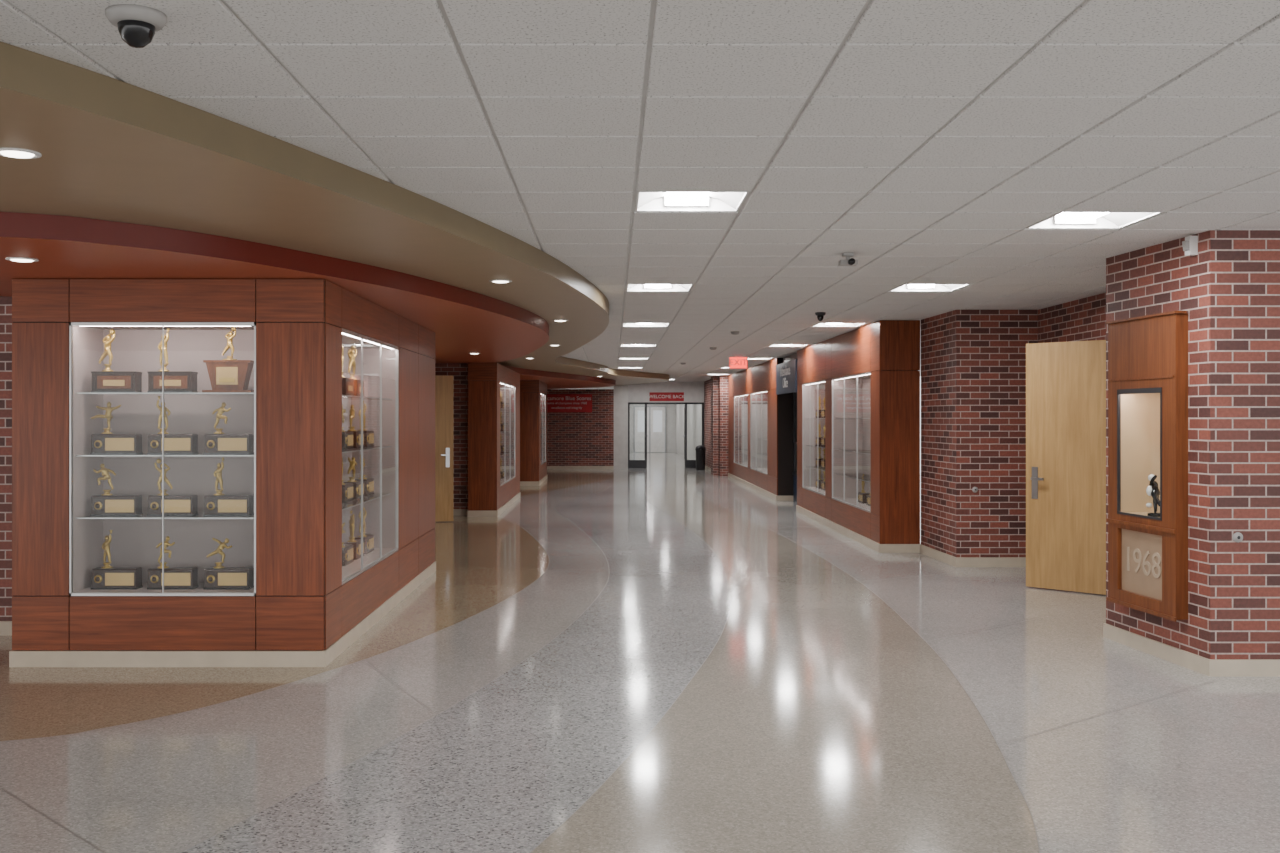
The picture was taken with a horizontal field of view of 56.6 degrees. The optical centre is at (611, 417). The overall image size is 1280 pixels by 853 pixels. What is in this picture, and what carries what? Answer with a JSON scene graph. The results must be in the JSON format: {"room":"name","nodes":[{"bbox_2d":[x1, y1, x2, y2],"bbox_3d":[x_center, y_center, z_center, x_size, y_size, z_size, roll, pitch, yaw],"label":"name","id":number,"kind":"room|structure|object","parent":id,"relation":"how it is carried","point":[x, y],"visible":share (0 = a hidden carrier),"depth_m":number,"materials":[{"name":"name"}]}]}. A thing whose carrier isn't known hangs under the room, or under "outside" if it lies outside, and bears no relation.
{"room":"school corridor","nodes":[
{"label":"school corridor","id":0,"kind":"room"},
{"bbox_2d":[0,296,12,620],"bbox_3d":[-6.383,0.352,8.875,5.035,2.496,0.250,0,0,0],"label":"wall","id":1,"kind":"structure","parent":0,"point":[6,322],"depth_m":8.75,"materials":[{"name":"red brick"}]},
{"bbox_2d":[0,621,11,634],"bbox_3d":[-6.390,1.548,8.742,5.020,0.103,0.014,0,0,0],"label":"baseboard","id":2,"kind":"structure","parent":1,"relation":"attached to","point":[5,626],"depth_m":8.74,"materials":[{"name":"beige stone"}]},
{"bbox_2d":[9,561,435,666],"bbox_3d":[-2.855,1.549,10.020,2.030,0.102,4.800,0,0,0],"label":"baseboard","id":3,"kind":"structure","parent":1,"relation":"attached to","point":[17,658],"depth_m":7.62,"materials":[{"name":"beige stone"}]},
{"bbox_2d":[12,279,434,649],"bbox_3d":[-2.853,0.301,10.020,2.015,2.392,4.780,0,0,0],"label":"display case","id":4,"kind":"object","parent":3,"relation":"on","point":[302,596],"visible":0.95,"depth_m":7.63,"materials":[{"name":"brown wood"}]},
{"bbox_2d":[91,329,141,392],"bbox_3d":[-3.270,-0.376,7.839,0.290,0.422,0.122,0,0,0],"label":"trophy","id":5,"kind":"object","parent":4,"relation":"in","point":[107,380],"depth_m":7.78,"materials":[{"name":"gold metal"}]},
{"bbox_2d":[91,402,142,454],"bbox_3d":[-3.280,0.067,7.837,0.319,0.346,0.116,0,0,0],"label":"trophy","id":6,"kind":"object","parent":4,"relation":"in","point":[105,443],"depth_m":7.79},
{"bbox_2d":[91,464,142,515],"bbox_3d":[-3.270,0.473,7.837,0.300,0.345,0.116,0,0,0],"label":"trophy","id":7,"kind":"object","parent":4,"relation":"in","point":[106,504],"depth_m":7.79,"materials":[{"name":"gold metal"}]},
{"bbox_2d":[91,530,142,589],"bbox_3d":[-3.270,0.932,7.837,0.300,0.385,0.116,0,0,0],"label":"trophy","id":8,"kind":"object","parent":4,"relation":"in","point":[107,577],"depth_m":7.79,"materials":[{"name":"brown wood"}]},
{"bbox_2d":[147,328,197,392],"bbox_3d":[-2.900,-0.379,7.839,0.290,0.427,0.122,0,0,0],"label":"trophy","id":9,"kind":"object","parent":4,"relation":"in","point":[174,381],"depth_m":7.78,"materials":[{"name":"brown wood"}]},
{"bbox_2d":[147,396,198,454],"bbox_3d":[-2.900,0.047,7.837,0.300,0.385,0.116,0,0,0],"label":"trophy","id":10,"kind":"object","parent":4,"relation":"in","point":[174,444],"depth_m":7.79,"materials":[{"name":"gold metal"}]},
{"bbox_2d":[147,458,198,515],"bbox_3d":[-2.900,0.456,7.837,0.300,0.378,0.116,0,0,0],"label":"trophy","id":11,"kind":"object","parent":4,"relation":"in","point":[174,505],"depth_m":7.79,"materials":[{"name":"gold metal"}]},
{"bbox_2d":[147,536,198,589],"bbox_3d":[-2.900,0.953,7.837,0.300,0.344,0.116,0,0,0],"label":"trophy","id":12,"kind":"object","parent":4,"relation":"in","point":[175,578],"depth_m":7.79,"materials":[{"name":"brown wood"}]},
{"bbox_2d":[202,327,253,392],"bbox_3d":[-2.530,-0.385,7.860,0.320,0.440,0.140,0,0,0],"label":"trophy","id":13,"kind":"object","parent":4,"relation":"in","point":[228,375],"depth_m":7.80,"materials":[{"name":"brown wood"}]},
{"bbox_2d":[203,402,253,454],"bbox_3d":[-2.530,0.068,7.837,0.300,0.344,0.116,0,0,0],"label":"trophy","id":14,"kind":"object","parent":4,"relation":"in","point":[217,443],"depth_m":7.79,"materials":[{"name":"gold metal"}]},
{"bbox_2d":[203,457,253,515],"bbox_3d":[-2.530,0.452,7.837,0.300,0.385,0.116,0,0,0],"label":"trophy","id":15,"kind":"object","parent":4,"relation":"in","point":[218,504],"depth_m":7.79,"materials":[{"name":"gold metal"}]},
{"bbox_2d":[203,538,253,589],"bbox_3d":[-2.531,0.959,7.837,0.303,0.332,0.116,0,0,0],"label":"trophy","id":16,"kind":"object","parent":4,"relation":"in","point":[219,577],"depth_m":7.79,"materials":[{"name":"brown wood"}]},
{"bbox_2d":[342,344,353,395],"bbox_3d":[-2.079,-0.379,9.160,0.122,0.427,0.290,0,0,0],"label":"trophy","id":17,"kind":"object","parent":4,"relation":"in","point":[347,383],"depth_m":9.08,"materials":[{"name":"brown wood"}]},
{"bbox_2d":[342,405,353,449],"bbox_3d":[-2.077,0.068,9.160,0.116,0.344,0.300,0,0,0],"label":"trophy","id":18,"kind":"object","parent":4,"relation":"in","point":[347,436],"depth_m":9.11,"materials":[{"name":"gold metal"}]},
{"bbox_2d":[342,459,353,502],"bbox_3d":[-2.077,0.456,9.160,0.116,0.378,0.300,0,0,0],"label":"trophy","id":19,"kind":"object","parent":4,"relation":"in","point":[347,488],"depth_m":9.09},
{"bbox_2d":[342,522,353,565],"bbox_3d":[-2.077,0.952,9.159,0.116,0.347,0.302,0,0,0],"label":"trophy","id":20,"kind":"object","parent":4,"relation":"in","point":[347,549],"depth_m":9.11,"materials":[{"name":"gold metal"}]},
{"bbox_2d":[344,457,363,498],"bbox_3d":[-2.077,0.479,9.559,0.116,0.332,0.303,0,0,0],"label":"trophy","id":21,"kind":"object","parent":4,"relation":"in","point":[356,483],"depth_m":9.48,"materials":[{"name":"gold metal"}]},
{"bbox_2d":[344,511,363,559],"bbox_3d":[-2.077,0.932,9.560,0.116,0.385,0.300,0,0,0],"label":"trophy","id":22,"kind":"object","parent":4,"relation":"in","point":[356,542],"depth_m":9.47,"materials":[{"name":"gold metal"}]},
{"bbox_2d":[347,345,364,396],"bbox_3d":[-2.079,-0.376,9.560,0.122,0.422,0.290,0,0,0],"label":"trophy","id":23,"kind":"object","parent":4,"relation":"in","point":[357,383],"depth_m":9.49,"materials":[{"name":"gold metal"}]},
{"bbox_2d":[348,405,363,447],"bbox_3d":[-2.077,0.067,9.550,0.116,0.346,0.319,0,0,0],"label":"trophy","id":24,"kind":"object","parent":4,"relation":"in","point":[357,434],"depth_m":9.48,"materials":[{"name":"gold metal"}]},
{"bbox_2d":[354,507,373,553],"bbox_3d":[-2.077,0.936,9.960,0.116,0.378,0.300,0,0,0],"label":"trophy","id":25,"kind":"object","parent":4,"relation":"in","point":[368,539],"depth_m":9.89,"materials":[{"name":"gold metal"}]},
{"bbox_2d":[356,455,373,495],"bbox_3d":[-2.077,0.473,9.960,0.116,0.345,0.300,0,0,0],"label":"trophy","id":26,"kind":"object","parent":4,"relation":"in","point":[368,482],"depth_m":9.88,"materials":[{"name":"gold metal"}]},
{"bbox_2d":[358,401,373,446],"bbox_3d":[-2.077,0.047,9.960,0.116,0.385,0.300,0,0,0],"label":"trophy","id":27,"kind":"object","parent":4,"relation":"in","point":[368,434],"depth_m":9.89,"materials":[{"name":"gold metal"}]},
{"bbox_2d":[435,363,467,508],"bbox_3d":[-2.920,0.352,19.625,1.160,2.496,0.250,0,0,0],"label":"wall","id":28,"kind":"structure","parent":0,"point":[459,371],"depth_m":19.50,"materials":[{"name":"red brick"}]},
{"bbox_2d":[453,509,467,514],"bbox_3d":[-2.815,1.548,19.492,0.930,0.103,0.014,0,0,0],"label":"baseboard","id":29,"kind":"structure","parent":28,"relation":"attached to","point":[455,511],"depth_m":19.49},
{"bbox_2d":[467,492,520,516],"bbox_3d":[-2.095,1.549,21.600,0.490,0.102,4.820,0,0,0],"label":"baseboard","id":30,"kind":"structure","parent":28,"relation":"attached to","point":[509,503],"depth_m":19.19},
{"bbox_2d":[468,363,519,510],"bbox_3d":[-2.095,0.301,21.600,0.470,2.392,4.800,0,0,0],"label":"display case","id":31,"kind":"object","parent":30,"relation":"on","point":[486,491],"visible":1,"depth_m":19.20,"materials":[{"name":"brown wood"}]},
{"bbox_2d":[500,458,503,478],"bbox_3d":[-2.077,0.936,22.200,0.116,0.378,0.300,0,0,0],"label":"trophy","id":32,"kind":"object","parent":31,"relation":"in","point":[501,471],"visible":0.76,"depth_m":22.12,"materials":[{"name":"gold plastic"}]},
{"bbox_2d":[500,410,503,430],"bbox_3d":[-2.077,0.047,22.200,0.116,0.385,0.300,0,0,0],"label":"trophy","id":33,"kind":"object","parent":31,"relation":"in","point":[502,425],"visible":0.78,"depth_m":22.12,"materials":[{"name":"gold plastic"}]},
{"bbox_2d":[500,434,503,452],"bbox_3d":[-2.077,0.473,22.200,0.116,0.344,0.300,0,0,0],"label":"trophy","id":34,"kind":"object","parent":31,"relation":"in","point":[502,446],"visible":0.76,"depth_m":22.11,"materials":[{"name":"gold plastic"}]},
{"bbox_2d":[500,392,503,408],"bbox_3d":[-2.077,-0.331,22.199,0.116,0.332,0.303,0,0,0],"label":"trophy","id":35,"kind":"object","parent":31,"relation":"in","point":[502,403],"visible":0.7,"depth_m":22.12,"materials":[{"name":"gold plastic"}]},
{"bbox_2d":[547,389,613,465],"bbox_3d":[-1.725,0.352,37.100,3.550,2.496,0.200,0,0,0],"label":"wall","id":36,"kind":"structure","parent":0,"point":[573,438],"depth_m":37.00,"materials":[{"name":"red brick"}]},
{"bbox_2d":[547,394,591,411],"bbox_3d":[-1.410,-0.460,36.982,1.580,0.560,0.026,0,0,0],"label":"banner","id":37,"kind":"object","parent":36,"relation":"attached to","point":[555,402],"visible":0.98,"depth_m":36.98,"materials":[{"name":"red fabric"}]},
{"bbox_2d":[547,466,613,468],"bbox_3d":[-1.615,1.548,36.992,3.330,0.103,0.014,0,0,0],"label":"baseboard","id":38,"kind":"structure","parent":36,"relation":"attached to","point":[548,467],"depth_m":36.99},
{"bbox_2d":[614,385,627,468],"bbox_3d":[0.276,0.218,37.700,0.449,2.764,1.000,0,0,0],"label":"wall","id":39,"kind":"structure","parent":0,"point":[620,391],"depth_m":37.20,"materials":[{"name":"white paint"}]},
{"bbox_2d":[0,453,1279,852],"bbox_3d":[-1.000,1.650,26.000,20.000,0.101,64.000,0,0,0],"label":"floor","id":40,"kind":"structure","parent":0,"point":[665,656],"depth_m":6.43,"materials":[{"name":"beige stone"}]},
{"bbox_2d":[520,474,547,485],"bbox_3d":[-2.010,1.549,29.750,0.600,0.102,3.520,0,0,0],"label":"baseboard","id":41,"kind":"structure","parent":40,"relation":"on","point":[522,483],"depth_m":27.99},
{"bbox_2d":[519,380,546,480],"bbox_3d":[-2.010,0.301,29.750,0.580,2.392,3.500,0,0,0],"label":"display case","id":42,"kind":"object","parent":41,"relation":"on","point":[533,393],"visible":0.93,"depth_m":28.00,"materials":[{"name":"brown wood"}]},
{"bbox_2d":[695,445,705,469],"bbox_3d":[2.720,1.220,36.500,0.320,0.760,0.320,0,0,0],"label":"trash can","id":43,"kind":"object","parent":40,"relation":"on","point":[700,449],"visible":1,"depth_m":36.38,"materials":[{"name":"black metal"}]},
{"bbox_2d":[0,0,1279,388],"bbox_3d":[-0.185,-1.307,25.777,17.569,0.286,62.339,0,0,0],"label":"ceiling","id":44,"kind":"structure","parent":0,"point":[921,141],"depth_m":4.74,"materials":[{"name":"tile"}]},
{"bbox_2d":[0,148,41,158],"bbox_3d":[-2.290,-1.014,4.570,0.170,0.015,0.170,0,0,0],"label":"recessed light","id":45,"kind":"object","parent":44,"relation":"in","point":[19,153],"visible":1,"depth_m":4.54,"materials":[{"name":"white paint"}]},
{"bbox_2d":[5,257,38,261],"bbox_3d":[-3.330,-0.889,6.700,0.170,0.015,0.170,0,0,0],"label":"recessed light","id":46,"kind":"object","parent":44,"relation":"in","point":[17,259],"visible":1,"depth_m":6.66,"materials":[{"name":"white paint"}]},
{"bbox_2d":[105,4,166,47],"bbox_3d":[-1.370,-1.115,3.420,0.166,0.097,0.166,0,0,0],"label":"security camera","id":47,"kind":"object","parent":44,"relation":"attached to","point":[137,25],"visible":1,"depth_m":3.38,"materials":[{"name":"grey plastic"}]},
{"bbox_2d":[0,41,669,384],"bbox_3d":[-3.719,-1.093,18.250,10.563,0.141,39.300,0,0,0],"label":"ceiling soffit tan","id":48,"kind":"structure","parent":44,"relation":"attached to","point":[111,149],"depth_m":5.53,"materials":[{"name":"beige paint"}]},
{"bbox_2d":[0,212,615,388],"bbox_3d":[-4.450,-0.959,21.275,9.099,0.124,33.250,0,0,0],"label":"ceiling soffit","id":49,"kind":"structure","parent":48,"relation":"attached to","point":[463,322],"depth_m":7.42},
{"bbox_2d":[489,279,511,282],"bbox_3d":[-0.830,-1.014,8.840,0.170,0.015,0.170,0,0,0],"label":"recessed light","id":50,"kind":"object","parent":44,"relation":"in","point":[496,280],"visible":1,"depth_m":8.80,"materials":[{"name":"white paint"}]},
{"bbox_2d":[620,345,655,346],"bbox_3d":[0.420,-1.225,19.122,0.579,0.114,0.579,0,0,0],"label":"ceiling light","id":51,"kind":"object","parent":44,"relation":"in","point":[620,345],"depth_m":19.40,"materials":[{"name":"white plastic"}]},
{"bbox_2d":[622,323,668,326],"bbox_3d":[0.420,-1.225,14.887,0.579,0.114,0.579,0,0,0],"label":"ceiling light","id":52,"kind":"object","parent":44,"relation":"in","point":[623,324],"depth_m":15.16,"materials":[{"name":"white plastic"}]},
{"bbox_2d":[626,284,692,290],"bbox_3d":[0.420,-1.225,10.652,0.579,0.114,0.579,0,0,0],"label":"ceiling light","id":53,"kind":"object","parent":44,"relation":"in","point":[630,287],"depth_m":10.93,"materials":[{"name":"white plastic"}]},
{"bbox_2d":[635,192,748,210],"bbox_3d":[0.420,-1.225,6.418,0.579,0.114,0.579,0,0,0],"label":"ceiling light","id":54,"kind":"object","parent":44,"relation":"in","point":[645,201],"depth_m":6.63,"materials":[{"name":"white plastic"}]},
{"bbox_2d":[731,331,739,334],"bbox_3d":[1.660,-1.143,16.000,0.120,0.042,0.120,0,0,0],"label":"smoke detector","id":55,"kind":"object","parent":44,"relation":"attached to","point":[732,332],"visible":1,"depth_m":15.95,"materials":[{"name":"grey plastic"}]},
{"bbox_2d":[729,355,747,368],"bbox_3d":[2.340,-1.039,22.000,0.340,0.250,0.100,0,0,0],"label":"exit sign","id":56,"kind":"object","parent":44,"relation":"attached to","point":[736,362],"visible":1,"depth_m":21.97,"materials":[{"name":"red plastic"}]},
{"bbox_2d":[768,344,805,346],"bbox_3d":[2.840,-1.225,19.122,0.579,0.114,0.579,0,0,0],"label":"ceiling light","id":57,"kind":"object","parent":44,"relation":"in","point":[772,345],"depth_m":19.40,"materials":[{"name":"white plastic"}]},
{"bbox_2d":[815,312,825,320],"bbox_3d":[2.300,-1.115,13.100,0.120,0.097,0.120,0,0,0],"label":"security camera","id":58,"kind":"object","parent":44,"relation":"attached to","point":[820,315],"visible":1,"depth_m":13.07,"materials":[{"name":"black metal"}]},
{"bbox_2d":[811,323,864,326],"bbox_3d":[2.840,-1.225,14.887,0.579,0.114,0.579,0,0,0],"label":"ceiling light","id":59,"kind":"object","parent":44,"relation":"in","point":[818,324],"depth_m":15.16,"materials":[{"name":"white plastic"}]},
{"bbox_2d":[838,253,857,265],"bbox_3d":[1.670,-1.119,8.370,0.120,0.089,0.140,0,0,0],"label":"security camera","id":60,"kind":"object","parent":44,"relation":"attached to","point":[848,262],"depth_m":8.35,"materials":[{"name":"white plastic"}]},
{"bbox_2d":[889,284,969,290],"bbox_3d":[2.840,-1.225,10.652,0.579,0.114,0.579,0,0,0],"label":"ceiling light","id":61,"kind":"object","parent":44,"relation":"in","point":[904,287],"depth_m":10.91,"materials":[{"name":"white plastic"}]},
{"bbox_2d":[1026,211,1162,227],"bbox_3d":[2.840,-1.225,7.022,0.579,0.114,0.579,0,0,0],"label":"ceiling light","id":62,"kind":"object","parent":44,"relation":"in","point":[1061,219],"depth_m":7.21,"materials":[{"name":"white plastic"}]},
{"bbox_2d":[630,404,675,452],"bbox_3d":[1.730,0.218,55.105,2.860,2.764,0.190,0,0,0],"label":"wall","id":63,"kind":"structure","parent":0,"point":[670,408],"depth_m":55.01,"materials":[{"name":"white paint"}]},
{"bbox_2d":[634,406,665,452],"bbox_3d":[1.750,0.525,54.925,1.500,2.150,0.150,0,0,0],"label":"door","id":64,"kind":"structure","parent":63,"relation":"in","point":[656,415],"depth_m":54.86,"materials":[{"name":"glass"}]},
{"bbox_2d":[628,382,703,401],"bbox_3d":[1.725,-0.832,38.100,2.448,0.664,0.200,0,0,0],"label":"wall","id":65,"kind":"structure","parent":0,"point":[693,391],"depth_m":38.00,"materials":[{"name":"white paint"}]},
{"bbox_2d":[644,405,647,459],"bbox_3d":[1.110,0.580,38.460,0.100,2.020,0.600,0,0,0],"label":"door","id":66,"kind":"structure","parent":65,"relation":"in","point":[644,405],"depth_m":38.71,"materials":[{"name":"brown metal"}]},
{"bbox_2d":[628,402,703,467],"bbox_3d":[1.725,0.551,38.080,2.440,2.098,0.120,0,0,0],"label":"door frame","id":67,"kind":"structure","parent":65,"relation":"attached to","point":[631,463],"depth_m":38.02,"materials":[{"name":"black metal"}]},
{"bbox_2d":[649,392,683,400],"bbox_3d":[1.750,-0.680,37.982,1.157,0.280,0.026,0,0,0],"label":"banner","id":68,"kind":"object","parent":65,"relation":"attached to","point":[653,396],"visible":1,"depth_m":37.98,"materials":[{"name":"red fabric"}]},
{"bbox_2d":[683,405,684,466],"bbox_3d":[2.350,0.580,38.460,0.100,2.020,0.600,0,0,0],"label":"door","id":69,"kind":"structure","parent":65,"relation":"in","point":[684,405],"depth_m":38.66,"materials":[{"name":"brown metal"}]},
{"bbox_2d":[676,375,728,476],"bbox_3d":[3.305,0.218,43.710,0.710,2.764,22.580,0,0,0],"label":"wall","id":70,"kind":"structure","parent":0,"point":[723,380],"depth_m":36.66,"materials":[{"name":"red brick"}]},
{"bbox_2d":[711,376,717,475],"bbox_3d":[2.874,0.218,33.250,0.149,2.764,0.700,0,0,0],"label":"brick column","id":71,"kind":"structure","parent":0,"point":[714,379],"depth_m":32.90,"materials":[{"name":"red brick"}]},
{"bbox_2d":[783,353,796,362],"bbox_3d":[3.550,-0.932,21.650,0.500,0.464,2.500,0,0,0],"label":"wall","id":72,"kind":"structure","parent":0,"point":[793,356],"depth_m":21.95,"materials":[{"name":"paint"}]},
{"bbox_2d":[776,359,796,394],"bbox_3d":[3.228,-0.735,21.650,0.145,0.570,2.400,0,0,0],"label":"sign","id":73,"kind":"object","parent":72,"relation":"attached to","point":[786,372],"visible":1,"depth_m":21.47,"materials":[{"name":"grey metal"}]},
{"bbox_2d":[792,392,796,501],"bbox_3d":[3.640,0.450,21.650,0.320,2.300,2.500,0,0,0],"label":"door","id":74,"kind":"structure","parent":72,"relation":"in","point":[794,473],"depth_m":22.84,"materials":[{"name":"brown metal"}]},
{"bbox_2d":[921,310,1037,556],"bbox_3d":[4.120,0.218,13.420,0.910,2.764,1.340,0,0,0],"label":"wall pier","id":75,"kind":"object","parent":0,"point":[973,362],"visible":0.86,"depth_m":12.75,"materials":[{"name":"red brick"}]},
{"bbox_2d":[1038,293,1105,342],"bbox_3d":[4.690,0.218,11.725,0.220,2.764,2.450,0,0,0],"label":"wall","id":76,"kind":"structure","parent":0,"point":[1084,319],"depth_m":11.76,"materials":[{"name":"red brick"}]},
{"bbox_2d":[728,473,1025,566],"bbox_3d":[3.870,1.548,22.567,1.410,0.103,19.665,0,0,0],"label":"baseboard","id":77,"kind":"structure","parent":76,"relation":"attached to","point":[880,548],"depth_m":14.09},
{"bbox_2d":[729,358,795,495],"bbox_3d":[3.410,0.169,27.650,0.460,2.657,9.500,0,0,0],"label":"display case","id":78,"kind":"object","parent":77,"relation":"on","point":[760,420],"visible":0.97,"depth_m":26.67,"materials":[{"name":"brown wood"}]},
{"bbox_2d":[797,320,919,543],"bbox_3d":[3.420,0.169,17.250,0.480,2.657,6.300,0,0,0],"label":"display case","id":79,"kind":"object","parent":77,"relation":"on","point":[868,376],"visible":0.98,"depth_m":15.43,"materials":[{"name":"brown wood"}]},
{"bbox_2d":[815,397,821,417],"bbox_3d":[3.417,-0.193,19.480,0.116,0.385,0.300,0,0,0],"label":"trophy","id":80,"kind":"object","parent":79,"relation":"in","point":[819,399],"visible":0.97,"depth_m":19.52,"materials":[{"name":"gold plastic"}]},
{"bbox_2d":[815,422,822,445],"bbox_3d":[3.417,0.257,19.480,0.116,0.385,0.300,0,0,0],"label":"trophy","id":81,"kind":"object","parent":79,"relation":"in","point":[819,425],"visible":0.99,"depth_m":19.52,"materials":[{"name":"gold plastic"}]},
{"bbox_2d":[815,447,822,466],"bbox_3d":[3.417,0.607,19.480,0.116,0.385,0.300,0,0,0],"label":"trophy","id":82,"kind":"object","parent":79,"relation":"in","point":[819,448],"visible":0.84,"depth_m":19.52,"materials":[{"name":"gold plastic"}]},
{"bbox_2d":[815,470,823,488],"bbox_3d":[3.417,0.957,19.480,0.116,0.385,0.300,0,0,0],"label":"trophy","id":83,"kind":"object","parent":79,"relation":"in","point":[819,472],"visible":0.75,"depth_m":19.52,"materials":[{"name":"gold plastic"}]},
{"bbox_2d":[821,397,824,417],"bbox_3d":[3.417,-0.166,18.983,0.116,0.332,0.307,0,0,0],"label":"trophy","id":84,"kind":"object","parent":79,"relation":"in","point":[823,410],"visible":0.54,"depth_m":19.02,"materials":[{"name":"gold plastic"}]},
{"bbox_2d":[821,425,824,445],"bbox_3d":[3.417,0.284,18.983,0.116,0.332,0.307,0,0,0],"label":"trophy","id":85,"kind":"object","parent":79,"relation":"in","point":[823,438],"visible":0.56,"depth_m":19.02,"materials":[{"name":"gold plastic"}]},
{"bbox_2d":[821,448,824,467],"bbox_3d":[3.417,0.634,18.983,0.116,0.332,0.307,0,0,0],"label":"trophy","id":86,"kind":"object","parent":79,"relation":"in","point":[822,460],"visible":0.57,"depth_m":19.02,"materials":[{"name":"gold plastic"}]},
{"bbox_2d":[821,471,824,489],"bbox_3d":[3.417,0.984,18.983,0.116,0.332,0.307,0,0,0],"label":"trophy","id":87,"kind":"object","parent":79,"relation":"in","point":[822,482],"visible":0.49,"depth_m":19.00,"materials":[{"name":"gold metal"}]},
{"bbox_2d":[858,474,869,503],"bbox_3d":[3.417,0.957,16.100,0.116,0.385,0.300,0,0,0],"label":"trophy","id":88,"kind":"object","parent":79,"relation":"in","point":[862,498],"visible":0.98,"depth_m":16.07,"materials":[{"name":"gold metal"}]},
{"bbox_2d":[866,483,870,505],"bbox_3d":[3.417,0.977,15.551,0.116,0.346,0.302,0,0,0],"label":"trophy","id":89,"kind":"object","parent":79,"relation":"in","point":[869,495],"visible":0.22,"depth_m":15.57,"materials":[{"name":"gold metal"}]},
{"bbox_2d":[1026,340,1105,594],"bbox_3d":[4.246,0.443,10.884,0.166,2.290,0.935,0,0,-44],"label":"door","id":90,"kind":"structure","parent":76,"relation":"in","point":[1066,381],"depth_m":10.93,"materials":[{"name":"brown wood"}]},
{"bbox_2d":[1106,230,1279,658],"bbox_3d":[6.300,0.218,8.005,5.400,2.764,1.290,0,0,0],"label":"brick wall","id":91,"kind":"structure","parent":0,"point":[1229,292],"depth_m":7.36,"materials":[{"name":"red brick"}]},
{"bbox_2d":[1105,311,1187,621],"bbox_3d":[3.727,0.307,8.034,0.348,1.985,0.890,0,0,-5],"label":"shadow box","id":92,"kind":"object","parent":91,"relation":"attached to","point":[1148,354],"visible":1,"depth_m":8.01,"materials":[{"name":"brown wood"}]},
{"bbox_2d":[1146,474,1159,516],"bbox_3d":[3.648,0.520,7.969,0.101,0.280,0.211,0,0,0],"label":"statuette","id":93,"kind":"object","parent":92,"relation":"in","point":[1152,490],"visible":0.97,"depth_m":7.96,"materials":[{"name":"black metal"}]},
{"bbox_2d":[1182,236,1197,255],"bbox_3d":[3.657,-1.090,7.517,0.075,0.120,0.060,0,0,-5],"label":"sensor","id":94,"kind":"object","parent":91,"relation":"attached to","point":[1190,245],"visible":1,"depth_m":7.49,"materials":[{"name":"white paint"}]},
{"bbox_2d":[1103,623,1279,676],"bbox_3d":[6.293,1.548,8.002,5.415,0.103,1.315,0,0,0],"label":"baseboard","id":95,"kind":"structure","parent":91,"relation":"attached to","point":[1209,667],"depth_m":7.48,"materials":[{"name":"beige stone"}]},
{"bbox_2d":[1233,532,1242,542],"bbox_3d":[3.880,0.740,7.352,0.064,0.064,0.014,0,0,0],"label":"wall outlet","id":96,"kind":"object","parent":91,"relation":"attached to","point":[1237,537],"visible":1,"depth_m":7.35,"materials":[{"name":"grey plastic"}]},
{"bbox_3d":[-3.400,0.352,14.660,0.200,2.496,4.480,0,0,0],"label":"wall","id":97,"kind":"structure","parent":0,"visible":0},
{"bbox_3d":[-3.400,0.450,17.470,0.220,2.300,1.100,0,0,0],"label":"door frame","id":98,"kind":"structure","parent":97,"relation":"attached to","visible":0},
{"bbox_2d":[435,375,452,521],"bbox_3d":[-2.868,0.468,18.172,0.880,2.240,0.166,0,0,-17],"label":"door","id":99,"kind":"structure","parent":98,"relation":"attached to","point":[443,384],"depth_m":18.23,"materials":[{"name":"brown wood"}]}
]}

